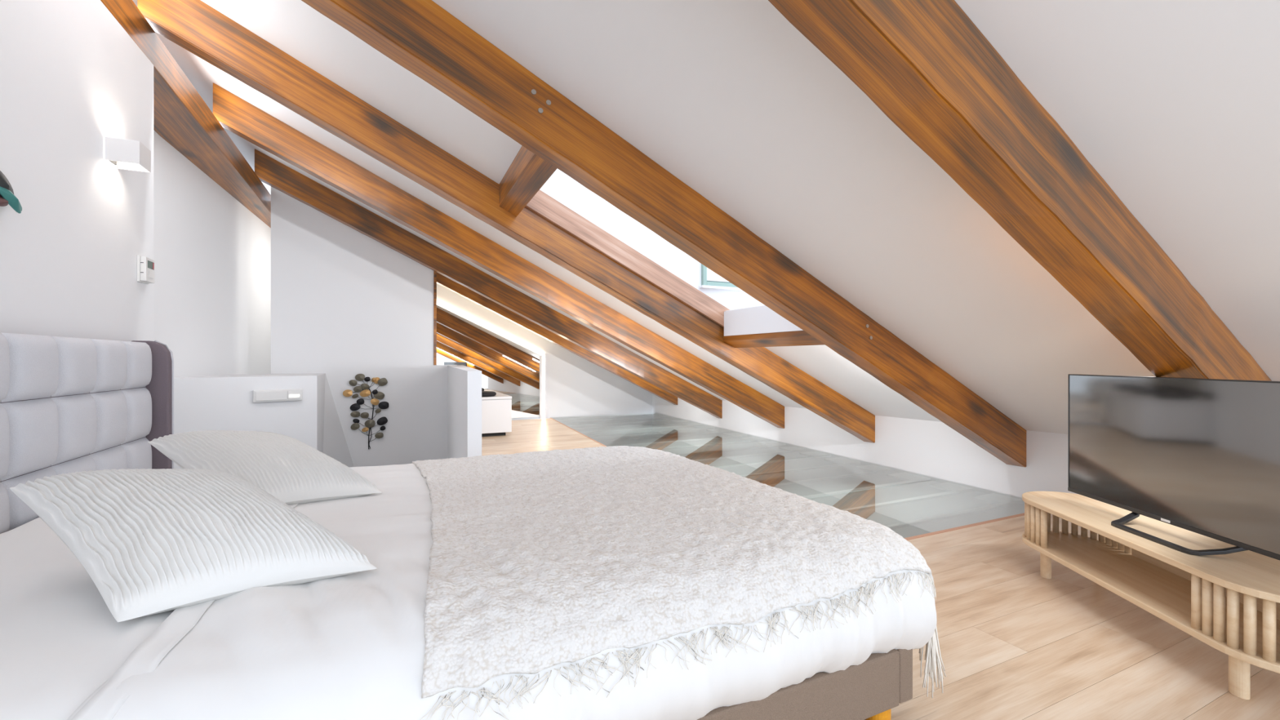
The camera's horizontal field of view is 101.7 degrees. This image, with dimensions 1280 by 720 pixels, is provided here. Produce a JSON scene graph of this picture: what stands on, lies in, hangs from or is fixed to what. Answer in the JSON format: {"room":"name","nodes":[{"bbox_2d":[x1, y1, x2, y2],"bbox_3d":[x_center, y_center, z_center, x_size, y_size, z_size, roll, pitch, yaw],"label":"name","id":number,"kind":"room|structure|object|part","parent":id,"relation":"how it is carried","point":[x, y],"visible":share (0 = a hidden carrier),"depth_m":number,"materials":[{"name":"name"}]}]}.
{"room":"bedroom","nodes":[
{"label":"bedroom","id":0,"kind":"room"},
{"bbox_2d":[0,0,153,341],"bbox_3d":[-1.947,-0.290,0.844,0.430,2.620,4.180,0,0,-25],"label":"wall","id":1,"kind":"structure","parent":0,"point":[72,77],"depth_m":2.13,"materials":[{"name":"white paint"}]},
{"bbox_2d":[0,170,22,213],"bbox_3d":[-2.028,-0.469,1.597,0.044,0.383,0.382,0,0,-24],"label":"leaf ornament","id":2,"kind":"object","parent":1,"relation":"attached to","point":[7,197],"visible":1,"depth_m":1.70,"materials":[{"name":"teal stone"}]},
{"bbox_2d":[105,136,151,172],"bbox_3d":[-2.382,-0.954,2.424,0.122,0.105,0.124,0,0,-25],"label":"wall lamp","id":3,"kind":"object","parent":1,"relation":"attached to","point":[131,155],"visible":1,"depth_m":2.38,"materials":[{"name":"white paint"}]},
{"bbox_3d":[-2.355,-0.954,2.371,0.119,0.105,0.004,0,0,-25],"label":"panel","id":4,"kind":"part","parent":3,"relation":"part of","materials":[{"name":"white paint"}]},
{"bbox_3d":[-2.406,-0.954,2.479,0.119,0.105,0.004,0,0,-25],"label":"panel","id":5,"kind":"part","parent":3,"relation":"part of","materials":[{"name":"white paint"}]},
{"bbox_3d":[-2.329,-0.954,2.449,0.004,0.105,0.116,0,0,-25],"label":"panel","id":6,"kind":"part","parent":3,"relation":"part of","materials":[{"name":"white paint"}]},
{"bbox_2d":[137,254,155,284],"bbox_3d":[-2.558,-0.466,2.700,0.038,0.134,0.114,0,0,-25],"label":"thermostat","id":7,"kind":"object","parent":1,"relation":"attached to","point":[145,265],"visible":1,"depth_m":2.66,"materials":[{"name":"white plastic"}]},
{"bbox_3d":[-2.570,-0.466,2.695,0.012,0.134,0.114,0,0,-25],"label":"plate","id":8,"kind":"part","parent":7,"relation":"part of","materials":[{"name":"white plastic"}]},
{"bbox_2d":[100,0,271,227],"bbox_3d":[-2.763,-1.700,2.706,0.320,0.200,8.150,0,0,-26],"label":"ceiling beam","id":9,"kind":"structure","parent":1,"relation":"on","point":[181,117],"depth_m":3.61,"materials":[{"name":"brown wood"}]},
{"bbox_2d":[153,130,271,377],"bbox_3d":[-3.806,0.400,4.522,0.100,4.000,4.031,0,0,-22],"label":"wall","id":10,"kind":"structure","parent":0,"point":[212,254],"depth_m":4.47,"materials":[{"name":"white paint"}]},
{"bbox_2d":[173,373,354,468],"bbox_3d":[-3.175,1.266,4.772,1.500,2.268,1.776,0,0,-25],"label":"wall","id":11,"kind":"structure","parent":0,"point":[224,402],"depth_m":4.14,"materials":[{"name":"white paint"}]},
{"bbox_2d":[253,388,302,402],"bbox_3d":[-2.903,0.284,4.182,0.330,0.096,0.037,0,0,-44],"label":"emergency light","id":12,"kind":"object","parent":11,"relation":"attached to","point":[291,394],"visible":1,"depth_m":4.17,"materials":[{"name":"white plastic"}]},
{"bbox_3d":[-2.928,0.284,4.140,0.205,0.072,0.005,0,0,-44],"label":"panel","id":13,"kind":"part","parent":12,"relation":"part of","materials":[{"name":"white plastic"}]},
{"bbox_2d":[271,186,457,466],"bbox_3d":[-3.044,0.291,5.880,1.842,4.218,0.120,0,0,-25],"label":"wall","id":14,"kind":"structure","parent":0,"point":[345,304],"depth_m":5.78,"materials":[{"name":"white paint"}]},
{"bbox_2d":[342,373,388,448],"bbox_3d":[-3.038,0.573,5.779,0.454,0.843,0.049,0,0,-25],"label":"leaf ornament","id":15,"kind":"object","parent":14,"relation":"attached to","point":[383,381],"visible":1,"depth_m":5.79,"materials":[{"name":"black metal"}]},
{"bbox_3d":[-3.010,0.636,5.813,0.071,0.717,0.010,0,0,-25],"label":"stem","id":16,"kind":"part","parent":15,"relation":"part of","materials":[{"name":"black metal"}]},
{"bbox_2d":[433,271,436,364],"bbox_3d":[-2.434,-0.496,6.176,0.030,1.110,0.162,0,0,-25],"label":"post","id":17,"kind":"object","parent":14,"relation":"attached to","point":[434,272],"visible":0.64,"depth_m":6.10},
{"bbox_2d":[447,364,481,458],"bbox_3d":[-1.667,1.232,4.784,0.185,2.335,3.749,0,0,-20],"label":"wall","id":18,"kind":"structure","parent":0,"point":[464,382],"depth_m":3.32,"materials":[{"name":"white paint"}]},
{"bbox_2d":[436,284,652,420],"bbox_3d":[-1.600,-0.072,9.094,4.435,2.744,0.120,0,0,-29],"label":"wall","id":19,"kind":"structure","parent":0,"point":[577,386],"depth_m":9.22,"materials":[{"name":"white paint"}]},
{"bbox_2d":[436,302,547,417],"bbox_3d":[-2.463,0.005,8.534,1.980,1.989,0.030,0,0,-29],"label":"mirror","id":20,"kind":"object","parent":19,"relation":"attached to","point":[508,366],"visible":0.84,"depth_m":8.59,"materials":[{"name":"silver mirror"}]},
{"bbox_3d":[-1.704,0.450,8.950,0.048,1.101,0.026,0,0,-29],"label":"frame post","id":21,"kind":"part","parent":20,"relation":"part of","materials":[{"name":"white"}]},
{"bbox_3d":[-1.618,0.451,8.995,0.055,1.099,0.030,0,0,-29],"label":"frame post","id":22,"kind":"part","parent":20,"relation":"part of","materials":[{"name":"white"}]},
{"bbox_2d":[132,0,1279,434],"bbox_3d":[-0.614,-0.985,4.019,7.700,3.872,10.400,0,0,-25],"label":"ceiling","id":23,"kind":"structure","parent":0,"point":[1175,104],"depth_m":1.98,"materials":[{"name":"white paint"}]},
{"bbox_2d":[254,148,722,418],"bbox_3d":[-1.351,-0.627,6.527,5.679,3.021,0.147,0,0,-25],"label":"rafter","id":24,"kind":"object","parent":23,"relation":"attached to","point":[269,171],"visible":0.98,"depth_m":6.13,"materials":[{"name":"brown wood"}]},
{"bbox_2d":[213,82,784,428],"bbox_3d":[-0.757,-0.631,5.208,5.573,2.969,0.147,0,0,-25],"label":"rafter","id":25,"kind":"object","parent":23,"relation":"attached to","point":[239,117],"visible":0.98,"depth_m":4.75,"materials":[{"name":"brown wood"}]},
{"bbox_2d":[137,0,875,442],"bbox_3d":[-0.191,-0.633,3.955,5.467,2.917,0.148,0,0,-25],"label":"rafter","id":26,"kind":"object","parent":23,"relation":"attached to","point":[195,26],"visible":0.89,"depth_m":3.38,"materials":[{"name":"brown wood"}]},
{"bbox_2d":[499,146,557,216],"bbox_3d":[-0.638,-1.092,2.989,0.118,0.220,1.234,0,0,-25],"label":"beam","id":27,"kind":"structure","parent":23,"relation":"attached to","point":[528,172],"depth_m":3.02,"materials":[{"name":"brown wood"}]},
{"bbox_2d":[436,272,677,404],"bbox_3d":[-1.240,-0.297,8.197,4.212,2.200,0.147,0,0,-25],"label":"rafter","id":28,"kind":"object","parent":23,"relation":"attached to","point":[442,280],"visible":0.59,"depth_m":8.06,"materials":[{"name":"brown wood"}]},
{"bbox_2d":[301,0,1026,467],"bbox_3d":[0.345,-0.652,2.689,5.428,2.898,0.152,0,0,-25],"label":"rafter","id":29,"kind":"object","parent":23,"relation":"attached to","point":[421,37],"visible":1,"depth_m":2.48,"materials":[{"name":"brown wood"}]},
{"bbox_2d":[525,168,803,336],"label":"window","id":30,"kind":"structure","parent":23,"relation":"attached to","point":[562,201],"depth_m":3.93,"materials":[{"name":"white"}]},
{"bbox_3d":[0.507,-0.975,4.226,0.035,0.750,0.080,0,0,-25],"label":"casement frame","id":31,"kind":"part","parent":30,"relation":"part of","materials":[{"name":"grey"}]},
{"bbox_3d":[0.542,-0.975,4.247,0.030,0.664,0.052,0,0,-25],"label":"casement sash","id":32,"kind":"part","parent":30,"relation":"part of","materials":[{"name":"white"}]},
{"bbox_3d":[0.768,-0.658,4.353,0.469,0.030,0.052,0,0,-25],"label":"casement sash","id":33,"kind":"part","parent":30,"relation":"part of","materials":[{"name":"white"}]},
{"bbox_3d":[0.769,-0.618,4.349,0.545,0.035,0.080,0,0,-25],"label":"casement frame","id":34,"kind":"part","parent":30,"relation":"part of","materials":[{"name":"grey"}]},
{"bbox_2d":[723,327,823,347],"bbox_3d":[1.000,-0.213,3.757,0.120,0.226,1.234,0,0,-25],"label":"beam","id":35,"kind":"structure","parent":23,"relation":"attached to","point":[797,338],"depth_m":3.78,"materials":[{"name":"brown wood"}]},
{"bbox_2d":[768,0,1271,381],"bbox_3d":[1.065,-0.576,1.493,4.996,2.688,0.147,0,0,-25],"label":"rafter","id":36,"kind":"object","parent":23,"relation":"attached to","point":[925,64],"visible":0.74,"depth_m":1.43,"materials":[{"name":"brown wood"}]},
{"bbox_2d":[652,393,1076,497],"bbox_3d":[2.070,0.861,5.719,0.150,0.878,9.621,0,0,-22],"label":"wall","id":37,"kind":"structure","parent":0,"point":[934,449],"depth_m":4.60,"materials":[{"name":"white paint"}]},
{"bbox_2d":[481,418,1279,719],"bbox_3d":[-0.344,1.030,3.914,5.900,0.060,10.220,0,0,-25],"label":"floor","id":38,"kind":"structure","parent":0,"point":[1015,642],"depth_m":1.81,"materials":[{"name":"brown wood"}]},
{"bbox_2d":[0,332,912,719],"bbox_3d":[-0.887,0.450,2.001,2.448,1.100,2.454,0,0,-25],"label":"bed","id":39,"kind":"object","parent":38,"relation":"on","point":[68,404],"visible":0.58,"depth_m":1.78,"materials":[{"name":"beige fabric"}]},
{"bbox_3d":[-1.931,0.495,1.514,0.062,0.228,0.258,0,0,-25],"label":"headboard panel","id":40,"kind":"part","parent":39,"relation":"part of","materials":[{"name":"grey fabric"}]},
{"bbox_3d":[-1.931,0.257,1.514,0.062,0.244,0.258,0,0,-25],"label":"headboard panel","id":41,"kind":"part","parent":39,"relation":"part of","materials":[{"name":"grey fabric"}]},
{"bbox_3d":[-1.931,0.024,1.514,0.062,0.219,0.258,0,0,-25],"label":"headboard panel","id":42,"kind":"part","parent":39,"relation":"part of","materials":[{"name":"grey fabric"}]},
{"bbox_3d":[-2.041,0.495,1.749,0.062,0.228,0.258,0,0,-25],"label":"headboard panel","id":43,"kind":"part","parent":39,"relation":"part of","materials":[{"name":"grey fabric"}]},
{"bbox_3d":[-2.041,0.257,1.749,0.062,0.244,0.258,0,0,-25],"label":"headboard panel","id":44,"kind":"part","parent":39,"relation":"part of","materials":[{"name":"grey fabric"}]},
{"bbox_3d":[-2.041,0.024,1.749,0.062,0.219,0.258,0,0,-25],"label":"headboard panel","id":45,"kind":"part","parent":39,"relation":"part of","materials":[{"name":"grey fabric"}]},
{"bbox_3d":[-1.966,0.418,1.489,0.060,1.003,2.415,0,0,-25],"label":"headboard","id":46,"kind":"part","parent":39,"relation":"part of","materials":[{"name":"grey fabric"}]},
{"bbox_3d":[-2.151,0.495,1.985,0.062,0.228,0.258,0,0,-25],"label":"headboard panel","id":47,"kind":"part","parent":39,"relation":"part of","materials":[{"name":"grey fabric"}]},
{"bbox_3d":[-2.151,0.257,1.985,0.062,0.244,0.258,0,0,-25],"label":"headboard panel","id":48,"kind":"part","parent":39,"relation":"part of","materials":[{"name":"grey fabric"}]},
{"bbox_3d":[-2.151,0.024,1.985,0.062,0.219,0.258,0,0,-25],"label":"headboard panel","id":49,"kind":"part","parent":39,"relation":"part of","materials":[{"name":"grey fabric"}]},
{"bbox_2d":[0,517,174,719],"bbox_3d":[-0.696,0.636,1.884,2.459,0.343,2.186,0,0,-25],"label":"sheet","id":50,"kind":"object","parent":39,"relation":"on","point":[60,641],"visible":0.09,"depth_m":0.93,"materials":[{"name":"white fabric"}]},
{"bbox_2d":[66,463,937,719],"bbox_3d":[-0.435,0.626,2.006,1.907,0.346,2.211,0,0,-25],"label":"duvet","id":51,"kind":"object","parent":50,"relation":"on","point":[351,646],"visible":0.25,"depth_m":0.97,"materials":[{"name":"white fabric"}]},
{"bbox_2d":[9,468,377,622],"bbox_3d":[-1.005,0.366,1.160,0.764,0.233,0.362,0,0,26],"label":"pillow","id":52,"kind":"object","parent":51,"relation":"on","point":[150,541],"visible":0.99,"depth_m":1.07,"materials":[{"name":"white fabric"}]},
{"bbox_2d":[147,430,382,504],"bbox_3d":[-1.321,0.366,1.823,0.764,0.233,0.362,0,0,26],"label":"pillow","id":53,"kind":"object","parent":51,"relation":"on","point":[286,468],"visible":0.9,"depth_m":1.75,"materials":[{"name":"white fabric"}]},
{"bbox_2d":[412,445,946,719],"bbox_3d":[-0.161,0.697,2.099,1.439,0.494,2.172,0,0,-25],"label":"throw blanket","id":54,"kind":"object","parent":51,"relation":"on","point":[539,561],"visible":0.98,"depth_m":1.28,"materials":[{"name":"fabric"}]},
{"bbox_3d":[-2.262,0.495,2.220,0.062,0.228,0.258,0,0,-25],"label":"headboard panel","id":55,"kind":"part","parent":39,"relation":"part of","materials":[{"name":"grey fabric"}]},
{"bbox_3d":[-2.262,0.257,2.220,0.062,0.244,0.258,0,0,-25],"label":"headboard panel","id":56,"kind":"part","parent":39,"relation":"part of","materials":[{"name":"grey fabric"}]},
{"bbox_3d":[-2.262,0.024,2.220,0.062,0.219,0.258,0,0,-25],"label":"headboard panel","id":57,"kind":"part","parent":39,"relation":"part of","materials":[{"name":"grey fabric"}]},
{"bbox_3d":[-2.372,0.495,2.455,0.062,0.228,0.258,0,0,-25],"label":"headboard panel","id":58,"kind":"part","parent":39,"relation":"part of","materials":[{"name":"grey fabric"}]},
{"bbox_3d":[-2.372,0.257,2.455,0.062,0.244,0.258,0,0,-25],"label":"headboard panel","id":59,"kind":"part","parent":39,"relation":"part of","materials":[{"name":"grey fabric"}]},
{"bbox_3d":[-2.372,0.024,2.455,0.062,0.219,0.258,0,0,-25],"label":"headboard panel","id":60,"kind":"part","parent":39,"relation":"part of","materials":[{"name":"grey fabric"}]},
{"bbox_3d":[-0.357,0.848,0.921,2.295,0.148,0.050,0,0,-25],"label":"rail","id":61,"kind":"part","parent":39,"relation":"part of","materials":[{"name":"beige fabric"}]},
{"bbox_3d":[0.646,0.959,1.414,0.064,0.082,0.064,0,0,-25],"label":"leg","id":62,"kind":"part","parent":39,"relation":"part of","materials":[{"name":"gold metal"}]},
{"bbox_3d":[0.258,0.846,2.380,0.053,0.148,2.165,0,0,-25],"label":"foot rail","id":63,"kind":"part","parent":39,"relation":"part of","materials":[{"name":"beige fabric"}]},
{"bbox_2d":[481,389,511,436],"bbox_3d":[-2.572,0.740,7.420,1.140,0.520,1.720,0,0,-25],"label":"base cabinet","id":64,"kind":"object","parent":38,"relation":"on","point":[496,410],"visible":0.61,"depth_m":6.81,"materials":[{"name":"white paint"}]},
{"bbox_2d":[481,391,496,396],"bbox_3d":[-2.097,0.450,6.925,0.360,0.060,0.360,0,0,-25],"label":"seat cushion","id":65,"kind":"object","parent":64,"relation":"on","point":[484,393],"visible":0.54,"depth_m":6.82,"materials":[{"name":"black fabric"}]},
{"bbox_2d":[550,417,606,446],"bbox_3d":[-0.317,1.024,5.822,0.021,0.052,6.806,0,0,-21],"label":"trim","id":66,"kind":"structure","parent":38,"relation":"on","point":[550,418],"depth_m":7.08,"materials":[{"name":"white metal"}]},
{"bbox_2d":[551,412,1024,537],"bbox_3d":[0.593,1.050,6.300,2.164,0.100,7.025,0,0,-22],"label":"glazing","id":67,"kind":"object","parent":38,"relation":"in","point":[909,504],"visible":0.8,"depth_m":4.57,"materials":[{"name":"clear glass"}]},
{"bbox_3d":[-0.439,1.007,8.966,2.099,0.014,1.104,0,0,-25],"label":"glass pane","id":68,"kind":"part","parent":67,"relation":"part of","materials":[{"name":"clear glass"}]},
{"bbox_3d":[-0.021,1.007,7.914,2.121,0.014,1.144,0,0,-25],"label":"glass pane","id":69,"kind":"part","parent":67,"relation":"part of","materials":[{"name":"clear glass"}]},
{"bbox_3d":[0.427,1.007,6.782,2.149,0.014,1.274,0,0,-25],"label":"glass pane","id":70,"kind":"part","parent":67,"relation":"part of","materials":[{"name":"clear glass"}]},
{"bbox_3d":[0.884,1.007,5.633,2.165,0.014,1.184,0,0,-25],"label":"glass pane","id":71,"kind":"part","parent":67,"relation":"part of","materials":[{"name":"clear glass"}]},
{"bbox_3d":[1.331,1.007,4.506,2.188,0.014,1.224,0,0,-25],"label":"glass pane","id":72,"kind":"part","parent":67,"relation":"part of","materials":[{"name":"clear glass"}]},
{"bbox_3d":[1.724,1.007,3.520,2.185,0.014,0.882,0,0,-25],"label":"glass pane","id":73,"kind":"part","parent":67,"relation":"part of","materials":[{"name":"clear glass"}]},
{"bbox_2d":[903,512,1024,540],"bbox_3d":[1.871,1.024,3.085,2.207,0.053,0.025,0,0,-25],"label":"trim","id":74,"kind":"structure","parent":38,"relation":"on","point":[1020,514],"depth_m":3.11,"materials":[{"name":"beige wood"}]},
{"bbox_2d":[1022,491,1279,699],"bbox_3d":[1.942,0.824,1.973,0.366,0.352,1.216,0,0,6],"label":"tv stand","id":75,"kind":"object","parent":38,"relation":"on","point":[1229,602],"visible":0.99,"depth_m":1.82,"materials":[{"name":"brown wood"}]},
{"bbox_3d":[1.871,0.932,2.402,0.038,0.136,0.048,0,0,6],"label":"leg","id":76,"kind":"part","parent":75,"relation":"part of","materials":[{"name":"brown wood"}]},
{"bbox_2d":[1067,373,1279,559],"bbox_3d":[1.919,0.356,1.925,0.168,0.582,0.956,0,0,3],"label":"television","id":77,"kind":"object","parent":75,"relation":"on","point":[1202,456],"visible":1,"depth_m":1.85,"materials":[{"name":"black plastic"}]},
{"bbox_3d":[2.103,0.756,1.957,0.012,0.172,0.590,0,0,6],"label":"panel","id":78,"kind":"part","parent":75,"relation":"part of","materials":[{"name":"brown wood"}]},
{"bbox_3d":[1.790,0.932,1.556,0.038,0.136,0.048,0,0,6],"label":"leg","id":79,"kind":"part","parent":75,"relation":"part of","materials":[{"name":"brown wood"}]}
]}

